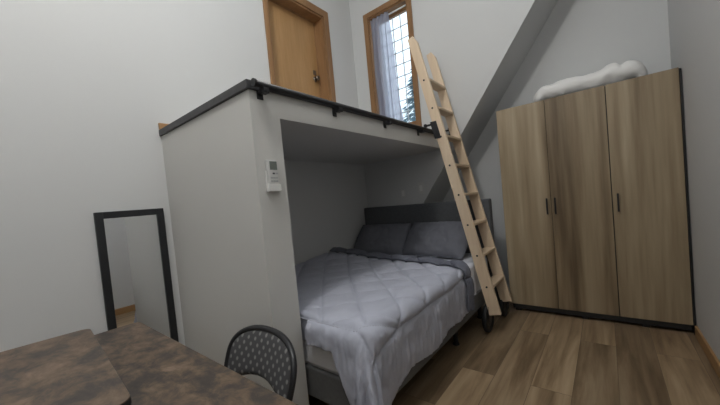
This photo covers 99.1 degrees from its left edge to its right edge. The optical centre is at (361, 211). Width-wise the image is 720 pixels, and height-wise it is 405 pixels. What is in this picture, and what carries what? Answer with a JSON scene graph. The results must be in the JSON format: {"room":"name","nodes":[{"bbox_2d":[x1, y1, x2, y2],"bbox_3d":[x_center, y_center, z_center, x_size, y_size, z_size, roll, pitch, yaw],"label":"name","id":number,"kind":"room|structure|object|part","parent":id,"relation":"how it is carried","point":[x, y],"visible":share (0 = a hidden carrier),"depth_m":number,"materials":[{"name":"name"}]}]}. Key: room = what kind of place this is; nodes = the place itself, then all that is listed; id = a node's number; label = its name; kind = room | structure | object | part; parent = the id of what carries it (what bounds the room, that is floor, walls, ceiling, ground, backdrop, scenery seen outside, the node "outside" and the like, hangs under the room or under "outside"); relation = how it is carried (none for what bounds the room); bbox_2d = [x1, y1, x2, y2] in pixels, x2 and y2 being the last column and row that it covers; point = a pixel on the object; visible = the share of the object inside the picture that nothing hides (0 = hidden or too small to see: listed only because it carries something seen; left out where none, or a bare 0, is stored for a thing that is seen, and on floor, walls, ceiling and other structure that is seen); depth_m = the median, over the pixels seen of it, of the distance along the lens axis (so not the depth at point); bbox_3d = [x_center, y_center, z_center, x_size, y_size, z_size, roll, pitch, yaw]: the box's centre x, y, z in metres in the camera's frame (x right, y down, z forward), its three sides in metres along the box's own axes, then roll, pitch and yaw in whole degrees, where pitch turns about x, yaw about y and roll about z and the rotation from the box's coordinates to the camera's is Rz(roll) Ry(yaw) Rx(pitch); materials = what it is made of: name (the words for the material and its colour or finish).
{"room":"bedroom","nodes":[
{"label":"bedroom","id":0,"kind":"room"},
{"bbox_2d":[0,0,367,351],"bbox_3d":[-1.775,-0.733,1.922,0.220,4.150,6.930,-4,3,39],"label":"wall","id":1,"kind":"structure","parent":0,"point":[87,86],"depth_m":1.91,"materials":[{"name":"paint"}]},
{"bbox_2d":[158,123,167,129],"bbox_3d":[-1.118,-0.640,2.544,0.020,0.048,0.991,-4,3,39],"label":"trim","id":2,"kind":"structure","parent":1,"relation":"attached to","point":[160,125],"depth_m":2.16,"materials":[{"name":"brown wood"}]},
{"bbox_2d":[159,79,432,135],"bbox_3d":[-0.265,-0.680,2.723,1.131,0.044,2.338,-4,3,39],"label":"trim","id":3,"kind":"structure","parent":1,"relation":"attached to","point":[245,84],"depth_m":1.72,"materials":[{"name":"black metal"}]},
{"bbox_2d":[262,0,335,101],"bbox_3d":[-0.681,-1.473,3.321,0.218,1.607,0.895,-4,3,39],"label":"door","id":4,"kind":"structure","parent":1,"relation":"in","point":[297,31],"depth_m":3.38,"materials":[{"name":"brown wood"}]},
{"bbox_3d":[-0.516,-1.535,3.545,0.063,0.060,0.060,-4,3,39],"label":"handle","id":5,"kind":"part","parent":4,"relation":"part of","materials":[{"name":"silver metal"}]},
{"bbox_2d":[161,89,308,404],"bbox_3d":[-0.845,0.331,1.923,1.119,1.858,0.170,-4,3,39],"label":"wall","id":6,"kind":"structure","parent":0,"point":[232,236],"depth_m":1.67,"materials":[{"name":"paint"}]},
{"bbox_2d":[265,171,281,191],"bbox_3d":[-0.445,-0.154,1.543,0.030,0.105,0.072,-4,3,39],"label":"remote holder","id":7,"kind":"object","parent":6,"relation":"attached to","point":[270,187],"visible":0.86,"depth_m":1.53,"materials":[{"name":"white plastic"}]},
{"bbox_2d":[265,160,278,183],"bbox_3d":[-0.446,-0.182,1.541,0.021,0.152,0.058,-4,3,39],"label":"remote control","id":8,"kind":"object","parent":7,"relation":"in","point":[271,165],"visible":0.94,"depth_m":1.53,"materials":[{"name":"grey plastic"}]},
{"bbox_2d":[277,94,439,163],"bbox_3d":[-0.206,-0.621,2.801,1.119,0.142,2.154,-4,3,39],"label":"ceiling","id":9,"kind":"structure","parent":0,"point":[309,131],"depth_m":2.36,"materials":[{"name":"paint"}]},
{"bbox_2d":[250,78,449,135],"bbox_3d":[0.198,-0.688,2.360,0.067,0.078,2.320,-4,3,39],"label":"ladder rail","id":10,"kind":"object","parent":9,"relation":"attached to","point":[264,87],"visible":0.95,"depth_m":1.83,"materials":[{"name":"black metal"}]},
{"bbox_2d":[349,0,557,207],"bbox_3d":[1.299,-1.100,3.282,2.917,4.086,0.540,-4,3,39],"label":"wall","id":11,"kind":"structure","parent":0,"point":[473,43],"depth_m":3.21,"materials":[{"name":"paint"}]},
{"bbox_2d":[363,0,421,125],"bbox_3d":[0.407,-1.685,3.696,0.660,1.525,0.218,-4,3,39],"label":"window","id":12,"kind":"structure","parent":11,"relation":"in","point":[391,5],"depth_m":3.65,"materials":[{"name":"brown wood"}]},
{"bbox_2d":[388,4,405,14],"bbox_3d":[0.316,-2.327,3.627,0.508,0.032,0.032,-4,3,39],"label":"curtain rod","id":13,"kind":"object","parent":12,"relation":"attached to","point":[405,4],"visible":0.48,"depth_m":3.55,"materials":[{"name":"white plastic"}]},
{"bbox_2d":[370,12,403,120],"bbox_3d":[0.297,-1.676,3.673,0.356,1.340,0.060,-4,3,39],"label":"curtain","id":14,"kind":"object","parent":13,"relation":"hanging from","point":[384,58],"visible":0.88,"depth_m":3.67,"materials":[{"name":"white fabric"}]},
{"bbox_3d":[0.421,-1.686,3.705,0.510,1.365,0.035,-4,3,39],"label":"sash","id":15,"kind":"part","parent":12,"relation":"part of","materials":[{"name":"brown wood"}]},
{"bbox_2d":[401,190,405,196],"bbox_3d":[0.495,-0.217,3.660,0.060,0.080,0.014,-4,3,39],"label":"wall socket","id":16,"kind":"object","parent":11,"relation":"attached to","point":[403,193],"visible":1,"depth_m":3.65,"materials":[{"name":"grey plastic"}]},
{"bbox_2d":[418,182,424,193],"bbox_3d":[0.679,-0.268,3.509,0.080,0.133,0.014,-4,3,39],"label":"light switch","id":17,"kind":"object","parent":11,"relation":"attached to","point":[421,190],"visible":1,"depth_m":3.50,"materials":[{"name":"grey plastic"}]},
{"bbox_2d":[308,301,719,404],"bbox_3d":[-0.453,1.321,0.970,3.417,0.120,7.130,-4,3,39],"label":"floor","id":18,"kind":"structure","parent":0,"point":[528,356],"depth_m":2.08,"materials":[{"name":"brown wood"}]},
{"bbox_2d":[93,208,178,341],"bbox_3d":[-1.443,0.651,2.023,0.024,1.326,0.372,-4,3,39],"label":"mirror","id":19,"kind":"object","parent":18,"relation":"on","point":[132,246],"visible":0.65,"depth_m":2.01,"materials":[{"name":"black mirror"}]},
{"bbox_2d":[95,322,297,404],"bbox_3d":[-0.734,0.917,0.787,1.502,0.750,0.765,-4,3,39],"label":"desk","id":20,"kind":"object","parent":18,"relation":"on","point":[155,368],"visible":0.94,"depth_m":0.97,"materials":[{"name":"laminate"}]},
{"bbox_2d":[0,329,131,404],"bbox_3d":[-0.925,0.499,0.712,0.724,0.119,0.527,-4,3,43],"label":"table","id":21,"kind":"object","parent":20,"relation":"on","point":[73,368],"visible":1,"depth_m":0.80,"materials":[{"name":"laminate"}]},
{"bbox_2d":[224,325,296,400],"bbox_3d":[-0.508,0.882,1.104,0.469,0.756,0.530,-4,3,39],"label":"padded chair","id":22,"kind":"object","parent":18,"relation":"on","point":[264,351],"visible":0.88,"depth_m":1.25,"materials":[{"name":"plastic"}]},
{"bbox_2d":[305,198,498,404],"bbox_3d":[0.082,0.572,2.710,1.542,1.153,2.113,-4,3,39],"label":"upholstered bed","id":23,"kind":"object","parent":18,"relation":"on","point":[326,386],"visible":0.2,"depth_m":2.99,"materials":[{"name":"grey fabric"}]},
{"bbox_2d":[303,340,338,374],"bbox_3d":[0.041,0.680,2.698,1.468,0.254,2.001,-4,3,39],"label":"mattress","id":24,"kind":"object","parent":23,"relation":"on","point":[315,356],"visible":0.02,"depth_m":1.64,"materials":[{"name":"white fabric"}]},
{"bbox_2d":[354,223,410,254],"bbox_3d":[0.223,0.319,3.572,0.704,0.330,0.327,-4,3,39],"label":"pillow","id":25,"kind":"object","parent":24,"relation":"on","point":[390,239],"visible":0.84,"depth_m":3.47,"materials":[{"name":"grey fabric"}]},
{"bbox_2d":[295,247,474,404],"bbox_3d":[-0.098,0.726,2.373,1.723,0.625,1.450,-4,3,42],"label":"comforter","id":26,"kind":"object","parent":24,"relation":"on","point":[378,315],"visible":0.82,"depth_m":1.80,"materials":[{"name":"grey fabric"}]},
{"bbox_2d":[402,221,467,258],"bbox_3d":[0.751,0.277,3.121,0.703,0.336,0.315,-4,3,43],"label":"pillow","id":27,"kind":"object","parent":24,"relation":"on","point":[446,239],"visible":0.9,"depth_m":3.03,"materials":[{"name":"grey fabric"}]},
{"bbox_2d":[417,253,487,294],"bbox_3d":[0.588,0.676,3.028,1.077,0.420,0.785,-4,3,39],"label":"sheet","id":28,"kind":"object","parent":24,"relation":"on","point":[467,258],"visible":0.09,"depth_m":2.76,"materials":[{"name":"white fabric"}]},
{"bbox_3d":[-0.544,0.950,1.926,1.500,0.170,0.050,-4,3,39],"label":"foot rail","id":29,"kind":"part","parent":23,"relation":"part of","materials":[{"name":"grey fabric"}]},
{"bbox_3d":[0.702,0.426,3.498,1.542,1.033,0.090,-4,3,39],"label":"headboard","id":30,"kind":"part","parent":23,"relation":"part of","materials":[{"name":"grey fabric"}]},
{"bbox_3d":[0.648,0.839,2.265,0.050,0.145,1.973,-4,3,39],"label":"rail","id":31,"kind":"part","parent":23,"relation":"part of","materials":[{"name":"grey fabric"}]},
{"bbox_3d":[0.768,0.993,2.522,0.046,0.200,0.046,-4,3,39],"label":"leg","id":32,"kind":"part","parent":23,"relation":"part of","materials":[{"name":"black metal"}]},
{"bbox_3d":[1.151,0.940,3.006,0.046,0.200,0.046,-4,3,39],"label":"leg","id":33,"kind":"part","parent":23,"relation":"part of","materials":[{"name":"black metal"}]},
{"bbox_2d":[408,37,511,332],"bbox_3d":[0.967,-0.309,2.934,0.642,2.724,0.644,-4,3,39],"label":"ladder","id":34,"kind":"object","parent":18,"relation":"on","point":[492,307],"visible":1,"depth_m":2.81,"materials":[{"name":"brown wood"}]},
{"bbox_2d":[496,67,695,334],"bbox_3d":[2.056,-0.048,2.843,1.290,2.008,0.451,-4,3,39],"label":"wardrobe","id":35,"kind":"object","parent":18,"relation":"on","point":[595,193],"visible":1,"depth_m":2.60,"materials":[{"name":"brown wood"}]},
{"bbox_3d":[1.592,-0.046,2.967,0.412,1.934,0.018,-4,3,39],"label":"door","id":36,"kind":"part","parent":35,"relation":"part of","materials":[{"name":"brown wood"}]},
{"bbox_3d":[1.923,-0.068,2.702,0.431,1.934,0.018,-4,3,39],"label":"door","id":37,"kind":"part","parent":35,"relation":"part of","materials":[{"name":"brown wood"}]},
{"bbox_2d":[534,60,647,101],"bbox_3d":[2.023,-1.157,2.779,0.830,0.202,0.381,-4,3,39],"label":"duvet","id":38,"kind":"object","parent":35,"relation":"on","point":[613,72],"visible":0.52,"depth_m":2.60,"materials":[{"name":"white fabric"}]},
{"bbox_3d":[2.110,-0.075,2.526,0.012,0.150,0.027,-4,3,39],"label":"handle","id":39,"kind":"part","parent":35,"relation":"part of","materials":[{"name":"black metal"}]},
{"bbox_3d":[2.262,-0.090,2.432,0.424,1.934,0.018,-4,3,39],"label":"door","id":40,"kind":"part","parent":35,"relation":"part of","materials":[{"name":"brown wood"}]},
{"bbox_2d":[442,0,670,291],"bbox_3d":[1.516,-1.088,3.553,2.917,4.131,0.150,-4,3,39],"label":"wall","id":41,"kind":"structure","parent":0,"point":[578,37],"depth_m":2.98,"materials":[{"name":"paint"}]},
{"bbox_2d":[667,0,719,360],"bbox_3d":[0.645,-0.894,-0.013,0.150,4.150,6.930,-4,3,39],"label":"wall","id":42,"kind":"structure","parent":0,"point":[694,25],"depth_m":1.93,"materials":[{"name":"paint"}]},
{"bbox_2d":[695,326,719,378],"bbox_3d":[0.566,1.161,-0.149,0.016,0.085,6.270,-4,3,39],"label":"baseboard","id":43,"kind":"structure","parent":42,"relation":"attached to","point":[715,363],"depth_m":2.00,"materials":[{"name":"brown wood"}]},
{"label":"outside","id":44,"kind":"structure","parent":0,"visible":0},
{"bbox_2d":[402,69,415,122],"bbox_3d":[1.758,-1.707,8.668,3.030,4.968,3.073,-4,3,39],"label":"conifer tree","id":45,"kind":"object","parent":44,"point":[411,100],"visible":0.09,"depth_m":8.67,"materials":[{"name":"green plant"}]}
]}

